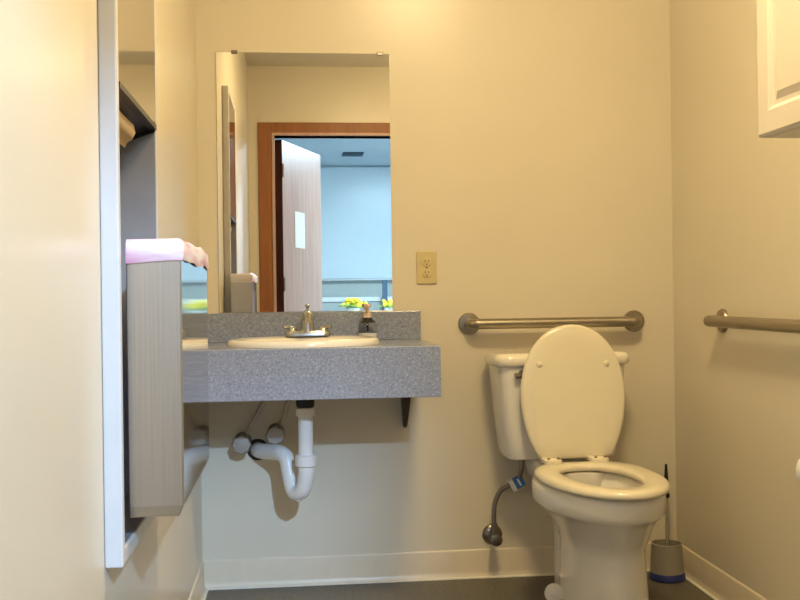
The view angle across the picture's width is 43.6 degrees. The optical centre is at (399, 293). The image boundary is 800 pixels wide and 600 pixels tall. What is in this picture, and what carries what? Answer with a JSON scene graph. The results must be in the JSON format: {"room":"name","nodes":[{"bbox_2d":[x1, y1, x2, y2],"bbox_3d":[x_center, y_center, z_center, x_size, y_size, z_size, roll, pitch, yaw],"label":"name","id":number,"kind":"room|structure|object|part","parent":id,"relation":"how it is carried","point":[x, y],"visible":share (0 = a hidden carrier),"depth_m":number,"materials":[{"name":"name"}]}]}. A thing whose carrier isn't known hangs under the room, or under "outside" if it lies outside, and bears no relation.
{"room":"public restroom","nodes":[
{"label":"public restroom","id":0,"kind":"room"},
{"bbox_2d":[0,0,201,599],"bbox_3d":[-0.561,-0.323,1.501,0.120,2.700,3.980,-1,0,-6],"label":"wall","id":1,"kind":"structure","parent":0,"point":[52,521],"depth_m":1.46,"materials":[{"name":"beige paint"}]},
{"bbox_2d":[98,0,158,567],"bbox_3d":[-0.585,-0.251,1.999,0.133,1.463,0.520,-1,0,-6],"label":"dispenser","id":2,"kind":"object","parent":1,"relation":"attached to","point":[127,29],"visible":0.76,"depth_m":1.76,"materials":[{"name":"white metal"}]},
{"bbox_2d":[119,111,134,147],"bbox_3d":[-0.566,-0.334,1.943,0.061,0.062,0.260,-1,0,-6],"label":"paper towel","id":3,"kind":"object","parent":2,"relation":"hanging from","point":[126,128],"visible":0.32,"depth_m":2.00,"materials":[{"name":"paper"}]},
{"bbox_2d":[119,98,146,132],"bbox_3d":[-0.590,-0.353,1.996,0.115,0.058,0.467,-1,0,-6],"label":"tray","id":4,"kind":"object","parent":2,"relation":"on","point":[134,109],"depth_m":2.04,"materials":[{"name":"black plastic"}]},
{"bbox_3d":[-0.531,-0.661,2.002,0.011,0.577,0.467,-1,0,-6],"label":"access door","id":5,"kind":"part","parent":2,"relation":"part of","materials":[{"name":"silver metal"}]},
{"bbox_2d":[126,260,208,517],"bbox_3d":[-0.469,0.165,2.066,0.098,0.478,0.523,-1,0,-6],"label":"waste bin","id":6,"kind":"object","parent":2,"relation":"attached to","point":[166,301],"visible":0.86,"depth_m":1.81,"materials":[{"name":"silver metal"}]},
{"bbox_2d":[125,238,208,269],"bbox_3d":[-0.466,0.061,2.067,0.105,0.329,0.541,-1,0,-6],"label":"liner","id":7,"kind":"object","parent":6,"relation":"in","point":[137,250],"visible":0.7,"depth_m":1.80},
{"bbox_3d":[-0.422,0.155,2.071,0.002,0.454,0.515,-1,0,-6],"label":"panel","id":8,"kind":"part","parent":6,"relation":"part of","materials":[{"name":"silver metal"}]},
{"bbox_2d":[188,560,207,599],"bbox_3d":[-0.480,0.976,1.568,0.021,0.101,3.860,-1,0,-6],"label":"baseboard","id":9,"kind":"structure","parent":1,"relation":"attached to","point":[199,591],"depth_m":3.33,"materials":[{"name":"beige plastic"}]},
{"bbox_2d":[195,0,676,559],"bbox_3d":[0.140,-0.332,3.634,1.951,2.700,0.120,-1,0,-6],"label":"wall","id":10,"kind":"structure","parent":0,"point":[531,151],"depth_m":3.59,"materials":[{"name":"beige paint"}]},
{"bbox_2d":[232,401,266,453],"bbox_3d":[-0.511,0.380,3.403,0.104,0.334,0.236,-1,0,-37],"label":"shutoff valve","id":11,"kind":"object","parent":10,"relation":"attached to","point":[241,444],"visible":0.83,"depth_m":3.40,"materials":[{"name":"silver metal"}]},
{"bbox_2d":[265,400,290,443],"bbox_3d":[-0.409,0.351,3.419,0.096,0.334,0.216,-1,0,-29],"label":"shutoff valve","id":12,"kind":"object","parent":10,"relation":"attached to","point":[275,434],"visible":0.75,"depth_m":3.41,"materials":[{"name":"silver metal"}]},
{"bbox_2d":[247,400,316,501],"bbox_3d":[-0.400,0.500,3.372,0.072,0.366,0.373,-1,0,-38],"label":"trap","id":13,"kind":"object","parent":10,"relation":"attached to","point":[298,485],"visible":0.95,"depth_m":3.25,"materials":[{"name":"white plastic"}]},
{"bbox_2d":[216,50,392,312],"bbox_3d":[-0.334,-0.395,3.520,0.609,0.918,0.009,-1,0,-6],"label":"wall mirror","id":14,"kind":"object","parent":10,"relation":"attached to","point":[304,139],"visible":1,"depth_m":3.52,"materials":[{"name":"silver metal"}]},
{"bbox_2d":[207,310,420,342],"bbox_3d":[-0.312,0.116,3.515,0.774,0.101,0.021,-1,0,-6],"label":"backsplash","id":15,"kind":"structure","parent":10,"relation":"attached to","point":[391,325],"depth_m":3.51,"materials":[{"name":"grey stone"}]},
{"bbox_2d":[207,310,440,427],"bbox_3d":[-0.285,0.272,3.271,0.774,0.414,0.511,-1,0,-6],"label":"countertop","id":16,"kind":"structure","parent":10,"relation":"attached to","point":[403,365],"depth_m":3.04,"materials":[{"name":"grey stone"}]},
{"bbox_2d":[227,335,378,347],"bbox_3d":[-0.312,0.238,3.253,0.493,0.186,0.411,-1,0,-6],"label":"sink","id":17,"kind":"object","parent":16,"relation":"in","point":[333,340],"visible":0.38,"depth_m":3.11,"materials":[{"name":"white ceramic"}]},
{"bbox_2d":[283,304,331,336],"bbox_3d":[-0.311,0.091,3.374,0.165,0.108,0.148,-1,0,-6],"label":"faucet","id":18,"kind":"object","parent":16,"relation":"on","point":[307,324],"visible":1,"depth_m":3.40,"materials":[{"name":"silver metal"}]},
{"bbox_3d":[-0.374,0.119,3.413,0.050,0.020,0.036,-1,0,-15],"label":"handle","id":19,"kind":"part","parent":18,"relation":"part of","materials":[{"name":"silver metal"}]},
{"bbox_3d":[-0.311,0.092,3.372,0.048,0.073,0.145,-1,0,-6],"label":"spout","id":20,"kind":"part","parent":18,"relation":"part of","materials":[{"name":"silver metal"}]},
{"bbox_3d":[-0.315,0.136,3.421,0.156,0.018,0.054,-1,0,-6],"label":"plate","id":21,"kind":"part","parent":18,"relation":"part of","materials":[{"name":"silver metal"}]},
{"bbox_3d":[-0.257,0.118,3.425,0.050,0.020,0.036,-1,0,3],"label":"handle","id":22,"kind":"part","parent":18,"relation":"part of","materials":[{"name":"silver metal"}]},
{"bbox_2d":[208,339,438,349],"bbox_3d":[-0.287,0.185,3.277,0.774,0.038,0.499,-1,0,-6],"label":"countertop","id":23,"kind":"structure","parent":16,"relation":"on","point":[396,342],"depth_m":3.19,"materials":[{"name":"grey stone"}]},
{"bbox_2d":[358,304,376,336],"bbox_3d":[-0.113,0.099,3.479,0.068,0.128,0.068,-1,0,29],"label":"soap bottle","id":24,"kind":"object","parent":16,"relation":"on","point":[367,326],"visible":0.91,"depth_m":3.46,"materials":[{"name":"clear plastic"}]},
{"bbox_2d":[416,251,436,283],"bbox_3d":[0.095,-0.092,3.563,0.072,0.116,0.010,-1,0,-6],"label":"wall outlet","id":25,"kind":"object","parent":10,"relation":"attached to","point":[426,260],"visible":1,"depth_m":3.56,"materials":[{"name":"beige plastic"}]},
{"bbox_2d":[422,258,430,266],"bbox_3d":[0.095,-0.112,3.561,0.033,0.033,0.004,-1,0,-6],"label":"receptacle","id":26,"kind":"object","parent":25,"relation":"attached to","point":[426,262],"depth_m":3.56,"materials":[{"name":"beige plastic"}]},
{"bbox_2d":[422,269,430,277],"bbox_3d":[0.096,-0.073,3.561,0.033,0.033,0.004,-1,0,-6],"label":"receptacle","id":27,"kind":"object","parent":25,"relation":"attached to","point":[426,273],"depth_m":3.56,"materials":[{"name":"beige plastic"}]},
{"bbox_2d":[203,542,650,589],"bbox_3d":[0.164,0.967,3.564,1.711,0.101,0.021,-1,0,-6],"label":"baseboard","id":28,"kind":"structure","parent":10,"relation":"attached to","point":[363,568],"depth_m":3.54,"materials":[{"name":"beige plastic"}]},
{"bbox_2d":[482,460,525,546],"bbox_3d":[0.369,0.730,3.537,0.142,0.339,0.116,-1,0,-6],"label":"supply valve","id":29,"kind":"object","parent":10,"relation":"attached to","point":[491,534],"visible":0.92,"depth_m":3.53,"materials":[{"name":"silver metal"}]},
{"bbox_3d":[0.339,0.866,3.510,0.044,0.044,0.015,-1,0,-6],"label":"handle","id":30,"kind":"part","parent":29,"relation":"part of","materials":[{"name":"silver metal"}]},
{"bbox_2d":[458,310,643,334],"bbox_3d":[0.553,0.104,3.576,0.686,0.078,0.077,-1,0,-6],"label":"grab bar","id":31,"kind":"object","parent":10,"relation":"attached to","point":[633,320],"visible":0.98,"depth_m":3.55,"materials":[{"name":"metal"}]},
{"bbox_2d":[206,571,713,599],"bbox_3d":[0.362,1.065,1.654,1.951,0.100,4.100,-1,0,-6],"label":"floor","id":32,"kind":"structure","parent":0,"point":[531,587],"depth_m":3.42,"materials":[{"name":"tile"}]},
{"bbox_2d":[484,324,669,599],"bbox_3d":[0.596,0.558,3.187,0.478,0.909,0.838,-1,0,-9],"label":"toilet","id":33,"kind":"object","parent":32,"relation":"on","point":[558,403],"visible":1,"depth_m":3.32,"materials":[{"name":"white ceramic"}]},
{"bbox_3d":[0.406,0.273,3.353,0.046,0.030,0.028,-1,0,-9],"label":"flush lever","id":34,"kind":"part","parent":33,"relation":"part of","materials":[{"name":"silver metal"}]},
{"bbox_3d":[0.544,0.223,3.488,0.478,0.044,0.228,-1,0,-9],"label":"tank lid","id":35,"kind":"part","parent":33,"relation":"part of","materials":[{"name":"white ceramic"}]},
{"bbox_3d":[0.546,0.403,3.490,0.452,0.316,0.204,-1,0,-9],"label":"tank","id":36,"kind":"part","parent":33,"relation":"part of","materials":[{"name":"white ceramic"}]},
{"bbox_3d":[0.580,0.327,3.349,0.360,0.447,0.022,-1,-3,-7],"label":"lid","id":37,"kind":"part","parent":33,"relation":"part of","materials":[{"name":"plastic"}]},
{"bbox_3d":[0.619,0.564,3.035,0.368,0.025,0.532,-1,0,-9],"label":"seat","id":38,"kind":"part","parent":33,"relation":"part of","materials":[{"name":"plastic"}]},
{"bbox_2d":[648,539,685,583],"bbox_3d":[0.943,0.944,3.536,0.128,0.127,0.128,-1,0,-6],"label":"brush holder","id":39,"kind":"object","parent":32,"relation":"on","point":[666,562],"visible":0.99,"depth_m":3.49,"materials":[{"name":"beige plastic"}]},
{"bbox_2d":[664,464,669,545],"bbox_3d":[0.944,0.773,3.536,0.072,0.333,0.072,-1,0,-6],"label":"toilet brush","id":40,"kind":"object","parent":39,"relation":"in","point":[666,468],"visible":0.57,"depth_m":3.54,"materials":[{"name":"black plastic"}]},
{"bbox_3d":[0.947,0.801,3.546,0.011,0.221,0.030,-1,0,13],"label":"handle","id":41,"kind":"part","parent":40,"relation":"part of","materials":[{"name":"beige plastic"}]},
{"bbox_2d":[670,0,799,599],"bbox_3d":[1.260,-0.347,1.688,0.120,2.700,3.980,-1,0,-6],"label":"wall","id":42,"kind":"structure","parent":0,"point":[736,192],"depth_m":3.17,"materials":[{"name":"beige paint"}]},
{"bbox_2d":[682,545,766,599],"bbox_3d":[1.201,0.954,1.741,0.021,0.101,3.860,-1,0,-6],"label":"baseboard","id":43,"kind":"structure","parent":42,"relation":"attached to","point":[714,582],"depth_m":3.33,"materials":[{"name":"beige plastic"}]},
{"bbox_2d":[703,309,799,333],"bbox_3d":[1.068,0.088,2.708,0.064,0.078,1.128,-1,0,-6],"label":"grab bar","id":44,"kind":"object","parent":42,"relation":"attached to","point":[721,320],"visible":1,"depth_m":2.91,"materials":[{"name":"metal"}]},
{"bbox_2d":[757,0,799,137],"bbox_3d":[1.001,-0.799,1.818,0.355,0.889,0.930,-1,0,-6],"label":"upper cabinet","id":45,"kind":"object","parent":42,"relation":"attached to","point":[778,21],"visible":1,"depth_m":2.17,"materials":[{"name":"white paint"}]},
{"bbox_3d":[1.086,0.446,2.474,0.086,0.060,0.170,-1,0,-6],"label":"paper holder","id":46,"kind":"object","parent":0,"visible":0},
{"bbox_2d":[796,459,799,482],"bbox_3d":[1.051,0.446,2.470,0.104,0.104,0.100,-1,0,-6],"label":"paper roll","id":47,"kind":"object","parent":46,"relation":"on","point":[798,462],"visible":1,"depth_m":2.51,"materials":[{"name":"white paper"}]}
]}

